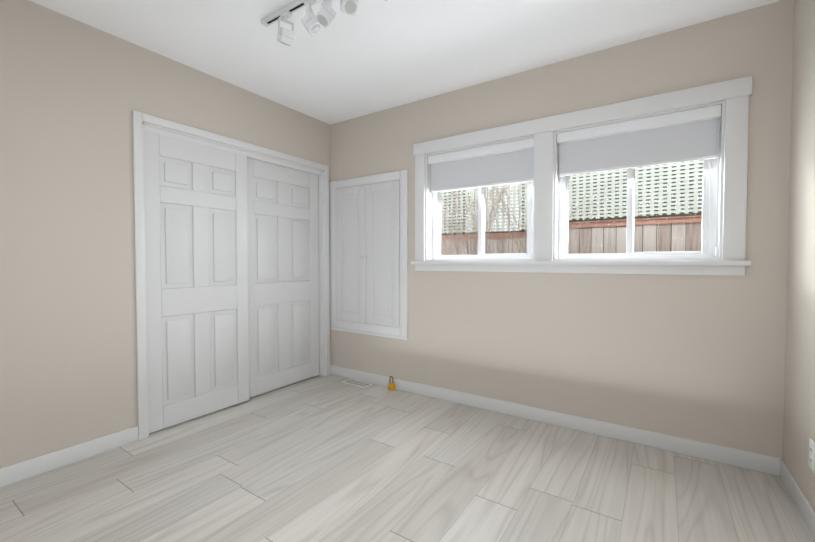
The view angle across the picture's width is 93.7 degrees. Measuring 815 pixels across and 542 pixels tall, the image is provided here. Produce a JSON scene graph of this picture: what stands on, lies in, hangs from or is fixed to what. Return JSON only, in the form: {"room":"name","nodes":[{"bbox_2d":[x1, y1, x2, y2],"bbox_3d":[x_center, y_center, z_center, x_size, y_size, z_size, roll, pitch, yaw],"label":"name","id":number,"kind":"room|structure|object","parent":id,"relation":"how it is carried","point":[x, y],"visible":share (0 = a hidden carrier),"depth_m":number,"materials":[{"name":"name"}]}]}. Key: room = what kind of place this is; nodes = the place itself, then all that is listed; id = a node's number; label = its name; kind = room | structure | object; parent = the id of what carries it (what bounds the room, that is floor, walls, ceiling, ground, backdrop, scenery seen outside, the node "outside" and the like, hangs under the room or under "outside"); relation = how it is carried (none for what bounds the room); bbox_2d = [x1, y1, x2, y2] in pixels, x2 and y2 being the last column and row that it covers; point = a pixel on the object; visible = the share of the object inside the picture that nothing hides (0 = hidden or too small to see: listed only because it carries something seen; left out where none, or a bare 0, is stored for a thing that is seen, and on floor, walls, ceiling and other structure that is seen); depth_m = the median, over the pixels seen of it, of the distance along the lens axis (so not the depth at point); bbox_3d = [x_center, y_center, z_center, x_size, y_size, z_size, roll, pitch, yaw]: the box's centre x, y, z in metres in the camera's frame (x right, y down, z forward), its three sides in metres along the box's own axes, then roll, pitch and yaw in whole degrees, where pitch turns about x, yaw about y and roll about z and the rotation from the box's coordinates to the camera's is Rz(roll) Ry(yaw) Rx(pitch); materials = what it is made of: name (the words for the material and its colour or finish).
{"room":"empty bedroom","nodes":[
{"label":"empty bedroom","id":0,"kind":"room"},
{"bbox_2d":[0,0,330,467],"bbox_3d":[-1.931,-0.157,2.007,0.120,2.403,4.120,1,2,34],"label":"wall","id":1,"kind":"structure","parent":0,"point":[74,93],"depth_m":2.08,"materials":[{"name":"paint"}]},
{"bbox_2d":[0,426,137,487],"bbox_3d":[-2.300,1.015,1.362,0.013,0.092,2.350,1,2,34],"label":"baseboard","id":2,"kind":"structure","parent":1,"relation":"attached to","point":[22,470],"depth_m":2.05,"materials":[{"name":"white paint"}]},
{"bbox_2d":[144,130,249,433],"bbox_3d":[-1.450,0.060,2.683,0.034,1.920,0.722,1,2,34],"label":"closet door","id":3,"kind":"structure","parent":1,"relation":"in","point":[196,208],"depth_m":2.63,"materials":[{"name":"white paint"}]},
{"bbox_2d":[132,110,329,439],"bbox_3d":[-1.249,0.020,3.020,0.136,2.000,1.615,1,2,34],"label":"trim","id":4,"kind":"structure","parent":1,"relation":"attached to","point":[140,126],"depth_m":2.51,"materials":[{"name":"white paint"}]},
{"bbox_2d":[247,158,318,397],"bbox_3d":[-1.079,0.044,3.315,0.034,1.920,0.804,1,2,34],"label":"closet door","id":5,"kind":"structure","parent":1,"relation":"in","point":[283,256],"depth_m":3.29,"materials":[{"name":"white paint"}]},
{"bbox_2d":[29,0,780,124],"bbox_3d":[-0.794,-1.391,1.314,4.106,0.100,4.280,1,2,34],"label":"ceiling","id":6,"kind":"structure","parent":0,"point":[372,56],"depth_m":2.24,"materials":[{"name":"white paint"}]},
{"bbox_2d":[261,0,386,45],"bbox_3d":[-0.143,-1.259,1.660,1.534,0.182,0.112,1,2,34],"label":"track light","id":7,"kind":"object","parent":6,"relation":"attached to","point":[323,17],"visible":1,"depth_m":1.87,"materials":[{"name":"white metal"}]},
{"bbox_2d":[0,374,814,541],"bbox_3d":[-0.794,1.111,1.376,4.106,0.100,4.280,1,2,34],"label":"floor","id":8,"kind":"structure","parent":0,"point":[329,458],"depth_m":1.87,"materials":[{"name":"laminate"}]},
{"bbox_2d":[343,379,372,387],"bbox_3d":[-0.454,1.008,3.433,0.280,0.004,0.107,1,2,34],"label":"floor vent","id":9,"kind":"object","parent":8,"relation":"in","point":[357,383],"visible":1,"depth_m":3.42,"materials":[{"name":"silver metal"}]},
{"bbox_2d":[388,376,394,390],"bbox_3d":[-0.137,0.954,3.248,0.056,0.120,0.028,1,2,34],"label":"padlock","id":10,"kind":"object","parent":8,"relation":"on","point":[391,386],"visible":0.98,"depth_m":3.24,"materials":[{"name":"gold metal"}]},
{"bbox_2d":[330,0,793,458],"bbox_3d":[0.348,-0.183,3.059,4.106,2.403,0.160,1,2,34],"label":"wall","id":11,"kind":"structure","parent":0,"point":[701,358],"depth_m":2.33,"materials":[{"name":"paint"}]},
{"bbox_2d":[335,185,364,322],"bbox_3d":[-0.535,-0.150,3.516,0.366,1.239,0.050,1,2,34],"label":"access door","id":12,"kind":"structure","parent":11,"relation":"in","point":[350,253],"depth_m":3.52,"materials":[{"name":"white paint"}]},
{"bbox_2d":[329,170,407,339],"bbox_3d":[-0.370,-0.138,3.427,0.895,1.415,0.026,1,2,34],"label":"frame","id":13,"kind":"object","parent":11,"relation":"attached to","point":[401,332],"visible":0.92,"depth_m":3.31,"materials":[{"name":"white paint"}]},
{"bbox_2d":[364,180,399,326],"bbox_3d":[-0.228,-0.145,3.312,0.366,1.239,0.050,1,2,34],"label":"access door","id":14,"kind":"structure","parent":11,"relation":"in","point":[382,253],"depth_m":3.31,"materials":[{"name":"white paint"}]},
{"bbox_2d":[432,181,532,258],"bbox_3d":[0.572,-0.507,2.945,0.849,0.832,0.069,1,2,34],"label":"window unit","id":15,"kind":"structure","parent":11,"relation":"in","point":[436,225],"depth_m":2.93,"materials":[{"name":"white plastic"}]},
{"bbox_2d":[331,365,781,475],"bbox_3d":[0.583,0.979,2.827,3.186,0.092,0.013,1,2,34],"label":"baseboard","id":16,"kind":"structure","parent":11,"relation":"attached to","point":[734,457],"depth_m":2.43,"materials":[{"name":"white paint"}]},
{"bbox_2d":[411,76,752,275],"bbox_3d":[0.952,-0.505,2.613,2.090,1.030,0.200,1,2,34],"label":"window unit","id":17,"kind":"structure","parent":11,"relation":"in","point":[710,186],"depth_m":2.37,"materials":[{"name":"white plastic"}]},
{"bbox_2d":[428,138,533,256],"bbox_3d":[0.532,-0.512,2.885,0.845,0.819,0.063,1,2,34],"label":"window shade","id":18,"kind":"object","parent":17,"relation":"attached to","point":[511,162],"visible":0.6,"depth_m":2.85,"materials":[{"name":"white fabric"}]},
{"bbox_2d":[557,104,720,255],"bbox_3d":[1.359,-0.498,2.333,0.847,0.819,0.063,1,2,34],"label":"window shade","id":19,"kind":"object","parent":17,"relation":"attached to","point":[683,136],"visible":0.98,"depth_m":2.29,"materials":[{"name":"white fabric"}]},
{"bbox_2d":[783,0,814,510],"bbox_3d":[0.821,-0.111,0.174,0.120,2.403,4.120,1,2,34],"label":"wall","id":20,"kind":"structure","parent":0,"point":[799,412],"depth_m":1.73,"materials":[{"name":"paint"}]},
{"bbox_2d":[780,459,814,539],"bbox_3d":[0.795,1.042,0.284,0.013,0.092,3.987,1,2,34],"label":"baseboard","id":21,"kind":"structure","parent":20,"relation":"attached to","point":[802,503],"depth_m":1.68,"materials":[{"name":"white paint"}]},
{"bbox_2d":[809,438,814,472],"bbox_3d":[1.653,0.753,1.561,0.008,0.117,0.075,1,2,34],"label":"electrical outlet plate","id":22,"kind":"object","parent":20,"relation":"attached to","point":[812,454],"visible":1,"depth_m":1.56,"materials":[{"name":"white plastic"}]},
{"label":"outside","id":23,"kind":"structure","parent":0,"visible":0},
{"bbox_2d":[441,160,702,253],"bbox_3d":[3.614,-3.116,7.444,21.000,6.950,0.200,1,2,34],"label":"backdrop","id":24,"kind":"structure","parent":23,"point":[618,201],"depth_m":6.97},
{"bbox_3d":[2.772,0.511,5.368,16.000,0.200,6.340,1,2,34],"label":"ground","id":25,"kind":"structure","parent":23,"visible":0},
{"bbox_2d":[464,188,485,231],"bbox_3d":[1.242,-2.097,6.701,1.725,4.958,0.350,1,2,34],"label":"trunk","id":26,"kind":"object","parent":25,"relation":"on","point":[474,206],"depth_m":6.65,"materials":[{"name":"grey plant"}]},
{"bbox_2d":[441,171,625,254],"bbox_3d":[1.036,-0.969,4.983,3.305,2.787,1.492,1,2,34],"label":"shrub","id":27,"kind":"object","parent":25,"relation":"on","point":[476,206],"depth_m":5.20,"materials":[{"name":"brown plant"}]},
{"bbox_2d":[441,160,702,254],"bbox_3d":[2.343,-0.614,5.147,15.500,2.060,0.157,1,2,34],"label":"fence","id":28,"kind":"object","parent":25,"relation":"on","point":[649,225],"depth_m":4.90,"materials":[{"name":"brown wood"}]}
]}

